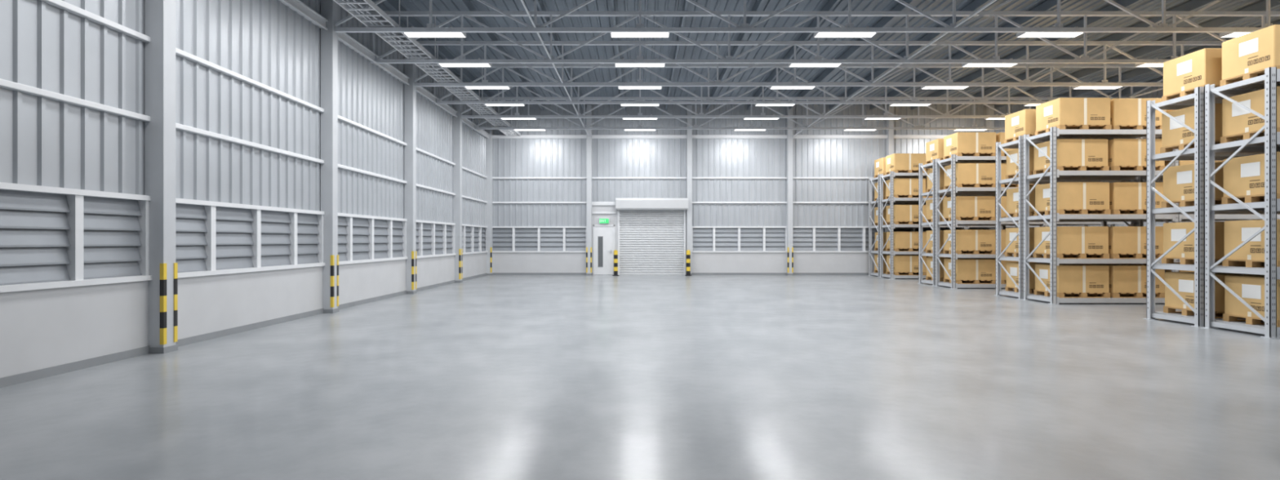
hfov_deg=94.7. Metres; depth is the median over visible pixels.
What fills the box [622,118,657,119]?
diffuser
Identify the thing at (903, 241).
cardboard box
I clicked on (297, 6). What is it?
trim
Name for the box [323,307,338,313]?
base plate
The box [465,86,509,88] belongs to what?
diffuser
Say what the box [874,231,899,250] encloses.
cardboard box
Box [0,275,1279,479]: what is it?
floor
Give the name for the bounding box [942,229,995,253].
cardboard box
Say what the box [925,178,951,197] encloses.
cardboard box
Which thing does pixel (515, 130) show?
diffuser
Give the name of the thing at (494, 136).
trim
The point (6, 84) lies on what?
trim
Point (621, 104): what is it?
diffuser
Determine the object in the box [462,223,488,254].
window
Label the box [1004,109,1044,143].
cardboard box
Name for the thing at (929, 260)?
cardboard box
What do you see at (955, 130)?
diffuser
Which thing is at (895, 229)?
window
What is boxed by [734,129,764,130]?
diffuser
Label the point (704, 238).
window
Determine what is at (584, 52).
roof trusses
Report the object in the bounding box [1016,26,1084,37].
ceiling light
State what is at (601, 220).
exit sign
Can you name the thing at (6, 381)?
baseboard
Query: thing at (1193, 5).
roof
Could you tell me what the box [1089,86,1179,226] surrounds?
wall
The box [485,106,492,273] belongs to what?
steel column
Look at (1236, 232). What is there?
cardboard box
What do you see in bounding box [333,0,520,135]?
cable tray
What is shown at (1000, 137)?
cardboard box
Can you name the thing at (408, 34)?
diffuser
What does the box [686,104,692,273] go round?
steel column
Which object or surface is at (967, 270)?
cardboard box
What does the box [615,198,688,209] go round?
hood
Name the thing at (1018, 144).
rack
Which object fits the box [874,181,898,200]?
cardboard box
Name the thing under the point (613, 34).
diffuser
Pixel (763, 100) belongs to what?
ceiling light
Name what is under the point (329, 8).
steel column
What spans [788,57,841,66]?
ceiling light
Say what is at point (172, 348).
base plate
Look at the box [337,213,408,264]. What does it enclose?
window
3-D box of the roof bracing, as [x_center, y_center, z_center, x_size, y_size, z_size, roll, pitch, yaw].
[6.492,-4.395,8.600,17.350,0.035,33.200,0,0,0]
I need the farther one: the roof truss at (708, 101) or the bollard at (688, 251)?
the bollard at (688, 251)
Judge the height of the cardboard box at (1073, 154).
0.762 m
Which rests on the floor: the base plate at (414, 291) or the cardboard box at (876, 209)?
the base plate at (414, 291)
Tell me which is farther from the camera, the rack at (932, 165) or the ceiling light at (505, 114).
the ceiling light at (505, 114)
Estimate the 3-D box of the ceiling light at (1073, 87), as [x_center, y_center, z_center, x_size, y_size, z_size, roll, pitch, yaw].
[13.000,-4.378,16.700,1.240,0.105,0.380,0,0,0]
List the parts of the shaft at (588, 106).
corner guards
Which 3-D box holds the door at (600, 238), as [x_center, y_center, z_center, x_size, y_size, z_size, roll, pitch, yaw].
[-1.500,0.500,25.170,0.600,1.320,0.060,0,0,0]
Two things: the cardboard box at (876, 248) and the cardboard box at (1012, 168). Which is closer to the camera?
the cardboard box at (1012, 168)
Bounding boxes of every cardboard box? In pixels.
[874,157,885,177]
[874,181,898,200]
[874,206,886,225]
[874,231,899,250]
[874,254,899,273]
[884,153,925,174]
[885,177,926,199]
[885,204,925,224]
[885,231,926,251]
[885,254,926,275]
[924,138,943,164]
[924,198,972,222]
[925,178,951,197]
[925,230,973,253]
[925,257,974,281]
[926,167,944,192]
[942,132,995,159]
[942,195,995,221]
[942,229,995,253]
[943,163,995,189]
[943,258,995,284]
[988,195,1034,220]
[989,132,1016,155]
[989,229,1013,253]
[990,163,1039,187]
[992,258,1018,284]
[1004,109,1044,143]
[1004,227,1066,257]
[1005,146,1043,178]
[1005,186,1066,217]
[1005,262,1049,293]
[1032,138,1109,174]
[1033,226,1109,258]
[1034,182,1111,215]
[1034,263,1110,297]
[1035,97,1111,135]
[1086,226,1163,258]
[1087,182,1163,213]
[1087,263,1164,297]
[1096,138,1165,170]
[1100,97,1164,128]
[1155,160,1223,170]
[1155,269,1194,294]
[1160,103,1243,153]
[1161,48,1236,102]
[1161,161,1244,208]
[1161,221,1245,265]
[1163,271,1264,318]
[1220,24,1279,86]
[1220,86,1279,143]
[1221,151,1279,204]
[1222,219,1279,267]
[1222,275,1279,327]
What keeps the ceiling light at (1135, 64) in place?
attached to the roof
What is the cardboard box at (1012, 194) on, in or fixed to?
in the rack at (1018, 144)
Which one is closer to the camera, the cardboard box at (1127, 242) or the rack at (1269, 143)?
the rack at (1269, 143)
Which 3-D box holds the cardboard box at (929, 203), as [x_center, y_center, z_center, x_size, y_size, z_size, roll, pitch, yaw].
[10.411,-0.981,19.823,1.220,0.762,0.860,0,0,0]
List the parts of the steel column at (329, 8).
corner guards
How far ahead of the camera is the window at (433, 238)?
18.64 m
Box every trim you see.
[0,78,487,203]
[41,0,487,177]
[279,0,488,138]
[492,134,949,138]
[492,177,874,178]
[492,201,868,203]
[591,203,615,213]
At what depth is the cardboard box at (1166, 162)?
13.88 m
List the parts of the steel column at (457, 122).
corner guards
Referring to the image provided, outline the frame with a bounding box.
[593,225,614,275]
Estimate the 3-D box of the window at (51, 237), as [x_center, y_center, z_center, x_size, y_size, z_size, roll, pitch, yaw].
[-6.545,-0.028,5.755,0.190,1.115,4.080,0,0,0]
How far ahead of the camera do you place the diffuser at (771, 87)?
16.75 m
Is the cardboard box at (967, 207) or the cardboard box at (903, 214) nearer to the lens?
the cardboard box at (967, 207)
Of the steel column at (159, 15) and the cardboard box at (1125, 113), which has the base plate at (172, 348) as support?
the steel column at (159, 15)
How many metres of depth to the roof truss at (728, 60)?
14.30 m
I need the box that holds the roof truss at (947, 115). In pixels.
[461,86,1133,118]
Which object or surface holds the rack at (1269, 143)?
on the floor
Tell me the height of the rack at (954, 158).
4.160 m
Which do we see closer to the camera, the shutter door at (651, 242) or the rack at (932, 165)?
the rack at (932, 165)
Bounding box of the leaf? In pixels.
[594,226,613,275]
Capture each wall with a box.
[0,0,486,377]
[492,104,1049,275]
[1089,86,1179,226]
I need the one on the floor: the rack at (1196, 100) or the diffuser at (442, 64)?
the rack at (1196, 100)
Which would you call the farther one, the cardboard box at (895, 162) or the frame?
the frame
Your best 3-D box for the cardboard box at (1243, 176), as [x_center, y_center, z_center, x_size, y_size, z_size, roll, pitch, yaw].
[10.412,-0.981,9.508,1.220,0.762,0.860,0,0,0]
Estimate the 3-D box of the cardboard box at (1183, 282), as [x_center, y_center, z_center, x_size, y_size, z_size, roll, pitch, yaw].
[10.448,0.979,10.654,1.220,0.762,0.860,0,0,0]
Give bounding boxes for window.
[0,182,151,292]
[175,198,325,277]
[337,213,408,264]
[416,219,456,257]
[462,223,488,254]
[492,226,586,252]
[692,226,786,252]
[792,226,886,252]
[893,228,986,231]
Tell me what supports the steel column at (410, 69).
on the base plate at (414, 291)
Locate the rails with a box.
[617,209,685,275]
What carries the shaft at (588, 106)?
on the base plate
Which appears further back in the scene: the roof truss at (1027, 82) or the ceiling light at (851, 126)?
the ceiling light at (851, 126)
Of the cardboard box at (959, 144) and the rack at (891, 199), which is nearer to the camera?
the cardboard box at (959, 144)
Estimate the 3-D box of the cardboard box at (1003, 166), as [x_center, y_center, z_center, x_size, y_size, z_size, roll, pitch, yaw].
[11.754,-2.001,18.669,1.220,0.762,0.860,0,0,0]
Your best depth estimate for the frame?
25.17 m
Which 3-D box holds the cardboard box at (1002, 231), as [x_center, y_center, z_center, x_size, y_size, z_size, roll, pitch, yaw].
[11.748,0.059,18.661,1.220,0.762,0.860,0,0,-1]
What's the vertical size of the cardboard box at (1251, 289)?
0.762 m
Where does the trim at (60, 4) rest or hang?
attached to the wall at (44, 141)
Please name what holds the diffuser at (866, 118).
attached to the ceiling light at (873, 114)
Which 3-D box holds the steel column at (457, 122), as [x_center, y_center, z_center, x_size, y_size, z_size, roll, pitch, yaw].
[-6.419,-2.145,20.770,0.262,7.170,0.234,0,0,0]
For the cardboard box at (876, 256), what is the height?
0.762 m
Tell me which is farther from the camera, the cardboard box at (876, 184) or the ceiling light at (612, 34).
the cardboard box at (876, 184)
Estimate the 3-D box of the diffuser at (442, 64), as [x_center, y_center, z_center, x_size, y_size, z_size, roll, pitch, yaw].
[-4.330,-4.340,14.605,1.200,0.030,0.260,0,0,0]
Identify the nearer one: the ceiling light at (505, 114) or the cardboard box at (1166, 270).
the cardboard box at (1166, 270)
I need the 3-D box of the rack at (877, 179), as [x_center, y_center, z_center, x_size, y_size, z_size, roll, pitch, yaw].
[12.520,-0.560,24.275,5.860,4.160,1.110,0,0,0]
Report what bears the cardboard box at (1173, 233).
in the rack at (1196, 100)
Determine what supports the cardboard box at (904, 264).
in the rack at (891, 199)
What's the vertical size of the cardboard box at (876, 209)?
0.762 m
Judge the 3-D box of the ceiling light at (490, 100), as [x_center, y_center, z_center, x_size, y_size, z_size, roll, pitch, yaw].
[-4.330,-4.378,18.845,1.240,0.105,0.380,0,0,0]
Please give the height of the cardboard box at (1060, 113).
0.762 m
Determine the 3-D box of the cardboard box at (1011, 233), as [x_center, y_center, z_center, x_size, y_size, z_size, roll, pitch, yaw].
[10.438,0.059,15.455,1.220,0.762,0.860,0,0,0]
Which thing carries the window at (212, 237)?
in the wall at (44, 141)
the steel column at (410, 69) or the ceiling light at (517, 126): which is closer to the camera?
the steel column at (410, 69)
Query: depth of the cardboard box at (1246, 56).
9.50 m
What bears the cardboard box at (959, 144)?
on the rack at (954, 158)
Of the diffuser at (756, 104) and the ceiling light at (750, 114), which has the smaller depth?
the diffuser at (756, 104)
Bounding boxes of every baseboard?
[0,272,487,387]
[492,272,868,275]
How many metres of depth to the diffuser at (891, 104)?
18.89 m
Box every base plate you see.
[148,344,177,353]
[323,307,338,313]
[406,290,417,293]
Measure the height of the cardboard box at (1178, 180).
0.762 m
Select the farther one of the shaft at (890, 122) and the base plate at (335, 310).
the shaft at (890, 122)
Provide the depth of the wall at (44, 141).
9.12 m
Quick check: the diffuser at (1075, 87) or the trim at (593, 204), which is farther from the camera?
the trim at (593, 204)
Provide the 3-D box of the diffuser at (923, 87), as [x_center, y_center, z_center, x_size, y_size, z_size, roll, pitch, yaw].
[8.660,-4.340,16.750,1.200,0.030,0.260,0,0,0]
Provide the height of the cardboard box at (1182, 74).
0.762 m
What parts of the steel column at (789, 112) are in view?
corner guards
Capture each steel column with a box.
[144,0,177,347]
[320,0,338,309]
[453,76,462,280]
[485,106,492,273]
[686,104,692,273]
[786,106,793,273]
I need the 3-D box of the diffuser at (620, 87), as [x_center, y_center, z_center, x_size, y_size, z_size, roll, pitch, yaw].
[0.000,-4.340,16.750,1.200,0.030,0.260,0,0,0]
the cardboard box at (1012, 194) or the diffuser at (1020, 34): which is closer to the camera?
the diffuser at (1020, 34)
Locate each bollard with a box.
[612,249,618,275]
[684,249,691,275]
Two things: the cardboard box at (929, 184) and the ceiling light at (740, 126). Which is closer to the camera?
the cardboard box at (929, 184)
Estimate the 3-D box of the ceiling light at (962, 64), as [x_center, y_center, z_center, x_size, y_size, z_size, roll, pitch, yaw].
[8.660,-4.378,14.555,1.240,0.105,0.380,0,0,0]
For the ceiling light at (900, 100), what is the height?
0.105 m
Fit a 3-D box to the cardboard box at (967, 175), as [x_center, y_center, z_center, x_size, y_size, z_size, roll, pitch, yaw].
[10.430,-2.001,18.645,1.220,0.762,0.860,0,0,0]
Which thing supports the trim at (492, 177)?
attached to the wall at (511, 157)
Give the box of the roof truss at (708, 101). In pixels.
[431,63,1163,104]
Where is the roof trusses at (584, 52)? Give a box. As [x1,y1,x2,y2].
[371,0,1279,105]
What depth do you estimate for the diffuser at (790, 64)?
14.58 m
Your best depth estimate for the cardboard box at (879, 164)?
24.16 m
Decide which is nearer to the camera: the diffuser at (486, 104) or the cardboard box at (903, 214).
the diffuser at (486, 104)
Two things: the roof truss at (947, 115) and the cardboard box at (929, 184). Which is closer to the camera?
the cardboard box at (929, 184)
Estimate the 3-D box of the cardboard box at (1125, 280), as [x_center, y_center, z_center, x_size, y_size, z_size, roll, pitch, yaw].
[11.747,0.979,14.283,1.220,0.762,0.860,0,0,1]
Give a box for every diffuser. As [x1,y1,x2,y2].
[404,32,465,37]
[439,63,490,66]
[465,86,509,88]
[485,104,524,106]
[502,118,535,119]
[515,129,545,130]
[611,32,668,37]
[615,63,664,66]
[618,86,661,88]
[621,104,658,106]
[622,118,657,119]
[624,129,655,130]
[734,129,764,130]
[744,118,777,119]
[755,104,794,106]
[770,86,814,88]
[789,63,840,66]
[814,32,875,37]
[844,129,875,130]
[866,118,899,119]
[890,104,928,106]
[922,86,967,88]
[955,129,985,130]
[963,63,1016,66]
[1017,32,1082,37]
[1074,86,1121,88]
[1137,63,1163,66]
[1221,32,1249,37]
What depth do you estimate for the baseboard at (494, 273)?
25.18 m
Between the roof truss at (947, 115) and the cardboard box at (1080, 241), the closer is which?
the cardboard box at (1080, 241)
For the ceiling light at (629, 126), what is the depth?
23.23 m
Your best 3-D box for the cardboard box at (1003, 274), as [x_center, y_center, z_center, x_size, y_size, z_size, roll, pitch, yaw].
[11.747,0.979,18.648,1.220,0.762,0.860,0,0,0]
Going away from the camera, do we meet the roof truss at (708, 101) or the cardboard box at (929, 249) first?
the roof truss at (708, 101)
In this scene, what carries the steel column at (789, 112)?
on the base plate
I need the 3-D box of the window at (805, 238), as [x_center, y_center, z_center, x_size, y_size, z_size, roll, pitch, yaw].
[8.515,-0.028,25.245,4.060,1.115,0.190,0,0,0]
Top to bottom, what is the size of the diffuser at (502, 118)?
0.030 m
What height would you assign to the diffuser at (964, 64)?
0.030 m
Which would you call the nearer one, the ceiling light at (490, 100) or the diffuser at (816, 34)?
the diffuser at (816, 34)
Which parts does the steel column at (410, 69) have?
corner guards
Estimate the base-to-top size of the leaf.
2.080 m
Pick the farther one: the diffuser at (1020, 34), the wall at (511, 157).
the wall at (511, 157)
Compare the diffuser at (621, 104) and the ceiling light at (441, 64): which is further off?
the diffuser at (621, 104)
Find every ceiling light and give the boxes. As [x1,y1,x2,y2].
[403,26,466,37]
[438,57,491,66]
[464,81,510,88]
[485,99,524,106]
[501,114,536,119]
[514,126,546,130]
[610,26,669,37]
[614,57,665,66]
[617,81,662,88]
[620,99,659,106]
[622,114,657,119]
[624,126,655,130]
[733,126,765,130]
[743,114,778,119]
[755,99,794,106]
[769,81,815,88]
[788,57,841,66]
[813,26,876,37]
[843,126,875,130]
[863,114,900,119]
[888,99,929,106]
[920,81,968,88]
[952,126,986,130]
[961,57,1017,66]
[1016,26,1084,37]
[1023,99,1039,106]
[1071,81,1121,88]
[1134,57,1163,66]
[1219,26,1249,37]
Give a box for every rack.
[867,174,1006,277]
[879,171,1042,279]
[918,159,1110,285]
[934,154,1130,288]
[993,135,1230,299]
[1021,126,1279,304]
[1143,86,1279,327]
[1200,66,1279,338]
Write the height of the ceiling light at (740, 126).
0.105 m
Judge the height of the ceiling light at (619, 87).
0.105 m
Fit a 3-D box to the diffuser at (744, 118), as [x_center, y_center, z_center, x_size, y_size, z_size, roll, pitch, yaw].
[4.330,-4.340,21.040,1.200,0.030,0.260,0,0,0]
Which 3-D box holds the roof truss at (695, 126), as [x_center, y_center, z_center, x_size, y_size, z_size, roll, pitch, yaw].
[6.312,-4.928,22.925,25.776,1.245,0.100,0,0,0]
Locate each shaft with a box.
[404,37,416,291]
[586,104,591,273]
[886,105,893,254]
[986,104,994,229]
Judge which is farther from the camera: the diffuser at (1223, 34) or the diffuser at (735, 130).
the diffuser at (735, 130)
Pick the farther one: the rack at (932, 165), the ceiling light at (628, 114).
the ceiling light at (628, 114)
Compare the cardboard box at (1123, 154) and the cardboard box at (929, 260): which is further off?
the cardboard box at (929, 260)
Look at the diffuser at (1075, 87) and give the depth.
16.75 m
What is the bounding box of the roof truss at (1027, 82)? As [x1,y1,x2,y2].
[413,40,1223,86]
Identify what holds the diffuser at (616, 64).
attached to the ceiling light at (615, 64)
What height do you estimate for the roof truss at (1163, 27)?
1.245 m
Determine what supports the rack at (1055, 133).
on the floor
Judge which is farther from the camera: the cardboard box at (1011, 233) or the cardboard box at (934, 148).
the cardboard box at (934, 148)
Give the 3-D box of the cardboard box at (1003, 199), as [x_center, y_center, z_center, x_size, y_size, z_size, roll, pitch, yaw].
[11.743,-0.981,18.650,1.220,0.762,0.860,0,0,0]
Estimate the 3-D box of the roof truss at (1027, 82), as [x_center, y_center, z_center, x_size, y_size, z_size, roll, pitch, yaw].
[6.312,-4.928,16.490,25.776,1.245,0.100,0,0,0]
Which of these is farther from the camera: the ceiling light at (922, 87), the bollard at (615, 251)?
the bollard at (615, 251)
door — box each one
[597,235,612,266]
[619,209,684,275]
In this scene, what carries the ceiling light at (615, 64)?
attached to the roof
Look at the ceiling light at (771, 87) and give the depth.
16.75 m
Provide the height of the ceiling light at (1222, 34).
0.105 m
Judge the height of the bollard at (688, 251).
1.075 m
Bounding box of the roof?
[384,0,1279,110]
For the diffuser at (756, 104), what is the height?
0.030 m
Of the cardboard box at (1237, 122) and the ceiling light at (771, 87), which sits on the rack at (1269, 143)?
the cardboard box at (1237, 122)
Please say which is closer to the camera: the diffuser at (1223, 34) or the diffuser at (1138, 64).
the diffuser at (1223, 34)
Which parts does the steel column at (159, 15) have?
corner guards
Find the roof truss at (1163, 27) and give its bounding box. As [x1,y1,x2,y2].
[334,0,1272,32]
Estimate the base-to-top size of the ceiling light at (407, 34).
0.105 m
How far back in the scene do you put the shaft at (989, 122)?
25.00 m
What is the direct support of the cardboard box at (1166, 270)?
in the rack at (1055, 133)
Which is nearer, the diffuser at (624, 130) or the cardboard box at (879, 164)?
the diffuser at (624, 130)
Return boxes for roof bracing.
[520,0,1163,137]
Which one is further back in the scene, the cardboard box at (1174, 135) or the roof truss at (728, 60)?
the roof truss at (728, 60)
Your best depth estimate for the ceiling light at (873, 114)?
21.03 m
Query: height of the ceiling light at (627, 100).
0.105 m
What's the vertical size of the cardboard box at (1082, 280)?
0.762 m
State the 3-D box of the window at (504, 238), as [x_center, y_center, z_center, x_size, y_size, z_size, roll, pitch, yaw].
[-4.322,-0.028,25.245,4.115,1.115,0.190,0,0,0]
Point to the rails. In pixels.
(684, 214)
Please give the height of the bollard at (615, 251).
1.075 m
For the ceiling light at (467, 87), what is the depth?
16.75 m
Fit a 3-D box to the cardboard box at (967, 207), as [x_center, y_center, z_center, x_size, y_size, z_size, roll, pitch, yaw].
[10.420,-0.981,18.703,1.220,0.762,0.860,0,0,0]
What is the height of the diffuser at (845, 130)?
0.030 m
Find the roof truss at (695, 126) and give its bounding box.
[471,97,1134,129]
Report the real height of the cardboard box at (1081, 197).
0.762 m
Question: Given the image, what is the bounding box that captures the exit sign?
[599,218,608,223]
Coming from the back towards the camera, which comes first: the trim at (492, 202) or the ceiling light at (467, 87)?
the trim at (492, 202)
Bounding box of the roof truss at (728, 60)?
[369,11,1279,63]
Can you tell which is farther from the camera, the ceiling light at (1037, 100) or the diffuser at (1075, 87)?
the ceiling light at (1037, 100)
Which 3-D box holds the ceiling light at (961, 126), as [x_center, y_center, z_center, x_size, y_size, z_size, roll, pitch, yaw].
[13.000,-4.378,23.135,1.240,0.105,0.380,0,0,0]
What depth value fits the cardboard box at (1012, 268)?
15.40 m
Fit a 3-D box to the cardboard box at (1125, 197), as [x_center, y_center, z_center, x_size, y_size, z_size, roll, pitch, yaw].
[11.762,-0.981,14.289,1.220,0.762,0.860,0,0,1]
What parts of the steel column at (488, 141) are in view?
corner guards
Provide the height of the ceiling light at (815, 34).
0.105 m
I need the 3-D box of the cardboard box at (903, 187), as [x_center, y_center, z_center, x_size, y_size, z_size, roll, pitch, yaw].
[10.421,-2.001,23.140,1.220,0.762,0.860,0,0,0]

